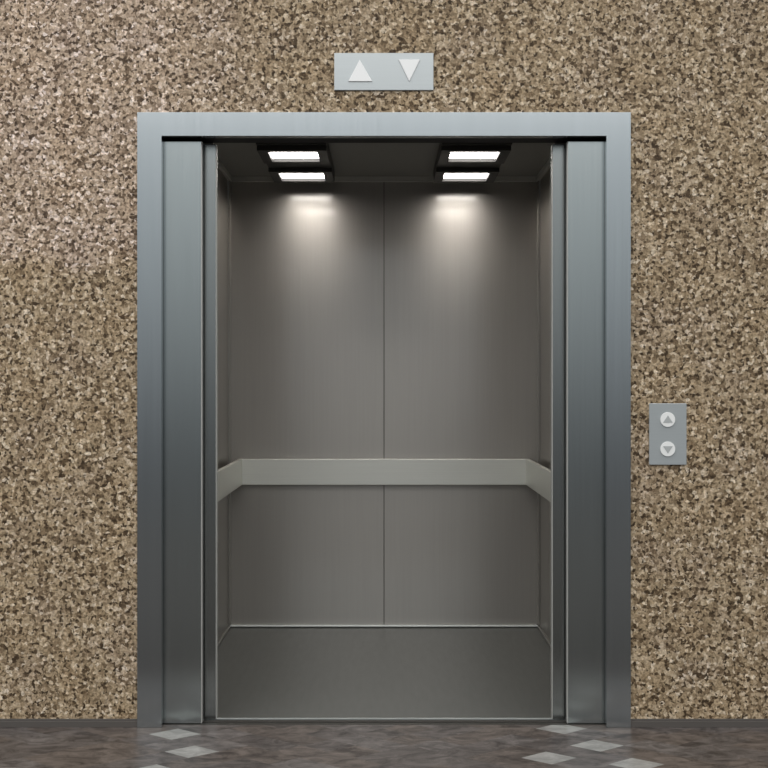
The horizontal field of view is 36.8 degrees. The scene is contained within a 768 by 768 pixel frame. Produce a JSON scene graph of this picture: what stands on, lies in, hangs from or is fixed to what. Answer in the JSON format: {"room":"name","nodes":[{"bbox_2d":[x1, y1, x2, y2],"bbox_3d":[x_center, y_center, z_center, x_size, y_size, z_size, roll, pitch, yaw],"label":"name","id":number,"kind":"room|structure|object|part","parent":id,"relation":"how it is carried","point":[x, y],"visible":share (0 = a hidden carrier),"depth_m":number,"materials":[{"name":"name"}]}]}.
{"room":"elevator lobby","nodes":[
{"label":"elevator lobby","id":0,"kind":"room"},
{"bbox_2d":[218,168,227,640],"bbox_3d":[-0.853,0.096,5.388,0.035,2.424,1.715,0,0,0],"label":"wall","id":1,"kind":"structure","parent":0,"point":[222,181],"depth_m":5.96,"materials":[{"name":"metal"}]},
{"bbox_2d":[0,0,767,718],"bbox_3d":[0.000,-0.392,4.480,8.400,3.400,0.160,0,0,0],"label":"wall","id":2,"kind":"structure","parent":0,"point":[691,76],"depth_m":4.40,"materials":[{"name":"stone"}]},
{"bbox_2d":[0,719,136,726],"bbox_3d":[-2.570,1.292,4.396,3.261,0.031,0.009,0,0,0],"label":"baseboard","id":3,"kind":"structure","parent":2,"relation":"attached to","point":[3,722],"depth_m":4.39,"materials":[{"name":"grey"}]},
{"bbox_2d":[163,141,202,722],"bbox_3d":[-0.840,0.186,4.447,0.280,2.236,0.034,0,0,0],"label":"door leaf","id":4,"kind":"structure","parent":2,"relation":"in","point":[182,160],"depth_m":4.43,"materials":[{"name":"metal"}]},
{"bbox_2d":[203,145,217,718],"bbox_3d":[-0.816,0.186,4.505,0.328,2.236,0.034,0,0,0],"label":"door leaf","id":5,"kind":"structure","parent":2,"relation":"in","point":[210,152],"depth_m":4.49,"materials":[{"name":"metal"}]},
{"bbox_2d":[137,112,630,727],"bbox_3d":[0.000,0.137,4.404,1.878,2.342,0.039,0,0,0],"label":"door frame","id":6,"kind":"structure","parent":2,"relation":"attached to","point":[152,127],"depth_m":4.38,"materials":[{"name":"metal"}]},
{"bbox_2d":[163,714,604,724],"bbox_3d":[0.000,1.321,4.500,2.000,0.034,0.151,0,0,0],"label":"door sill","id":7,"kind":"structure","parent":2,"relation":"attached to","point":[222,719],"depth_m":4.48,"materials":[{"name":"grey metal"}]},
{"bbox_3d":[0.000,1.323,4.455,2.000,0.031,0.062,0,0,0],"label":"landing sill","id":8,"kind":"part","parent":7,"relation":"part of","materials":[{"name":"grey metal"}]},
{"bbox_3d":[0.000,1.323,4.540,1.680,0.030,0.069,0,0,0],"label":"cabin sill plate","id":9,"kind":"part","parent":7,"relation":"part of","materials":[{"name":"metal"}]},
{"bbox_3d":[0.000,1.321,4.502,1.680,0.034,0.008,0,0,0],"label":"cabin sill","id":10,"kind":"part","parent":7,"relation":"part of","materials":[{"name":"metal"}]},
{"bbox_2d":[334,53,433,90],"bbox_3d":[0.000,-1.190,4.394,0.378,0.142,0.013,0,0,0],"label":"indicator","id":11,"kind":"object","parent":2,"relation":"attached to","point":[352,71],"visible":1,"depth_m":4.39,"materials":[{"name":"metal"}]},
{"bbox_2d":[163,138,604,142],"bbox_3d":[0.000,-1.055,4.478,2.140,0.214,0.112,0,0,0],"label":"trim","id":12,"kind":"structure","parent":2,"relation":"attached to","point":[204,140],"depth_m":4.49,"materials":[{"name":"black metal"}]},
{"bbox_2d":[218,157,550,181],"bbox_3d":[0.000,-1.103,5.372,1.671,0.027,1.685,0,0,0],"label":"trim","id":13,"kind":"structure","parent":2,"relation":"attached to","point":[547,165],"depth_m":6.20,"materials":[{"name":"silver metal"}]},
{"bbox_2d":[203,143,565,144],"bbox_3d":[0.000,0.071,4.548,2.140,2.474,0.025,0,0,0],"label":"trim","id":14,"kind":"structure","parent":2,"relation":"attached to","point":[203,143],"depth_m":4.54,"materials":[{"name":"metal"}]},
{"bbox_2d":[551,145,565,718],"bbox_3d":[0.817,0.186,4.505,0.326,2.236,0.034,0,0,0],"label":"door leaf","id":15,"kind":"structure","parent":2,"relation":"in","point":[558,152],"depth_m":4.49,"materials":[{"name":"metal"}]},
{"bbox_2d":[566,141,604,722],"bbox_3d":[0.842,0.186,4.447,0.276,2.236,0.034,0,0,0],"label":"door leaf","id":16,"kind":"structure","parent":2,"relation":"in","point":[585,160],"depth_m":4.43,"materials":[{"name":"metal"}]},
{"bbox_2d":[649,403,686,464],"bbox_3d":[1.082,0.191,4.393,0.142,0.234,0.014,0,0,0],"label":"panel","id":17,"kind":"object","parent":2,"relation":"attached to","point":[667,421],"visible":1,"depth_m":4.39,"materials":[{"name":"metal"}]},
{"bbox_2d":[631,719,767,726],"bbox_3d":[2.570,1.292,4.396,3.261,0.031,0.009,0,0,0],"label":"baseboard","id":18,"kind":"structure","parent":2,"relation":"attached to","point":[634,722],"depth_m":4.39,"materials":[{"name":"grey"}]},
{"bbox_2d":[231,182,536,623],"bbox_3d":[0.000,0.096,6.230,1.671,2.424,0.030,0,0,0],"label":"wall","id":19,"kind":"structure","parent":0,"point":[370,320],"depth_m":6.21,"materials":[{"name":"metal"}]},
{"bbox_2d":[228,181,539,624],"bbox_3d":[0.000,0.101,6.196,1.671,2.379,0.038,0,0,0],"label":"trim","id":20,"kind":"structure","parent":19,"relation":"attached to","point":[229,182],"depth_m":6.18,"materials":[{"name":"metal"}]},
{"bbox_2d":[230,624,537,626],"bbox_3d":[0.000,1.301,6.202,1.671,0.014,0.026,0,0,0],"label":"trim","id":21,"kind":"structure","parent":19,"relation":"attached to","point":[231,625],"depth_m":6.19,"materials":[{"name":"metal"}]},
{"bbox_2d":[218,459,550,501],"bbox_3d":[0.000,0.470,5.468,1.671,0.139,1.495,0,0,0],"label":"handrail","id":22,"kind":"object","parent":19,"relation":"attached to","point":[239,472],"visible":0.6,"depth_m":6.16,"materials":[{"name":"metal"}]},
{"bbox_2d":[0,725,767,767],"bbox_3d":[0.043,1.308,3.784,9.215,0.001,1.280,0,0,0],"label":"floor","id":23,"kind":"structure","parent":0,"point":[168,746],"depth_m":4.16,"materials":[{"name":"stone"}]},
{"bbox_2d":[214,143,553,175],"bbox_3d":[0.000,-1.131,5.388,1.731,0.030,1.715,0,0,0],"label":"ceiling","id":24,"kind":"structure","parent":0,"point":[240,159],"depth_m":5.73,"materials":[{"name":"grey metal"}]},
{"bbox_2d":[256,143,334,178],"bbox_3d":[-0.415,-1.093,5.585,0.314,0.046,0.890,0,0,0],"label":"trim","id":25,"kind":"structure","parent":24,"relation":"attached to","point":[330,165],"depth_m":5.62,"materials":[{"name":"grey metal"}]},
{"bbox_2d":[257,146,329,163],"bbox_3d":[-0.415,-1.060,5.341,0.314,0.020,0.314,0,0,0],"label":"ceiling light","id":26,"kind":"object","parent":25,"relation":"attached to","point":[268,154],"visible":1,"depth_m":5.34,"materials":[{"name":"grey metal"}]},
{"bbox_2d":[270,152,318,157],"bbox_3d":[-0.415,-1.069,5.341,0.224,0.002,0.224,0,0,0],"label":"diffuser","id":27,"kind":"object","parent":26,"relation":"attached to","point":[272,154],"depth_m":5.36,"materials":[{"name":"white plastic"}]},
{"bbox_2d":[268,168,334,182],"bbox_3d":[-0.415,-1.060,5.865,0.314,0.020,0.314,0,0,0],"label":"ceiling light","id":28,"kind":"object","parent":25,"relation":"attached to","point":[279,175],"visible":1,"depth_m":5.88,"materials":[{"name":"grey metal"}]},
{"bbox_2d":[280,173,323,177],"bbox_3d":[-0.415,-1.069,5.865,0.224,0.002,0.224,0,0,0],"label":"diffuser","id":29,"kind":"object","parent":28,"relation":"attached to","point":[282,175],"depth_m":5.91,"materials":[{"name":"white plastic"}]},
{"bbox_2d":[433,143,511,178],"bbox_3d":[0.415,-1.093,5.585,0.314,0.046,0.890,0,0,0],"label":"trim","id":30,"kind":"structure","parent":24,"relation":"attached to","point":[437,165],"depth_m":5.62,"materials":[{"name":"grey metal"}]},
{"bbox_2d":[433,168,499,182],"bbox_3d":[0.415,-1.060,5.865,0.314,0.020,0.314,0,0,0],"label":"ceiling light","id":31,"kind":"object","parent":30,"relation":"attached to","point":[442,175],"visible":1,"depth_m":5.88,"materials":[{"name":"grey metal"}]},
{"bbox_2d":[444,173,487,177],"bbox_3d":[0.415,-1.069,5.865,0.224,0.002,0.224,0,0,0],"label":"diffuser","id":32,"kind":"object","parent":31,"relation":"attached to","point":[446,175],"depth_m":5.91,"materials":[{"name":"white plastic"}]},
{"bbox_2d":[438,146,510,163],"bbox_3d":[0.415,-1.060,5.341,0.314,0.020,0.314,0,0,0],"label":"ceiling light","id":33,"kind":"object","parent":30,"relation":"attached to","point":[448,154],"visible":1,"depth_m":5.34,"materials":[{"name":"grey metal"}]},
{"bbox_2d":[449,152,497,157],"bbox_3d":[0.415,-1.069,5.341,0.224,0.002,0.224,0,0,0],"label":"diffuser","id":34,"kind":"object","parent":33,"relation":"attached to","point":[451,154],"depth_m":5.36,"materials":[{"name":"white plastic"}]},
{"bbox_2d":[218,627,550,713],"bbox_3d":[0.000,1.323,5.410,1.731,0.030,1.670,0,0,0],"label":"floor","id":35,"kind":"structure","parent":0,"point":[262,670],"depth_m":5.28,"materials":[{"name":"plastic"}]},
{"bbox_2d":[540,167,550,641],"bbox_3d":[0.853,0.096,5.388,0.035,2.424,1.715,0,0,0],"label":"wall","id":36,"kind":"structure","parent":0,"point":[545,182],"depth_m":5.93,"materials":[{"name":"metal"}]},
{"bbox_2d":[218,625,550,647],"bbox_3d":[0.000,1.301,5.415,1.671,0.014,1.549,0,0,0],"label":"trim","id":37,"kind":"structure","parent":36,"relation":"attached to","point":[229,626],"depth_m":5.95,"materials":[{"name":"metal"}]}
]}

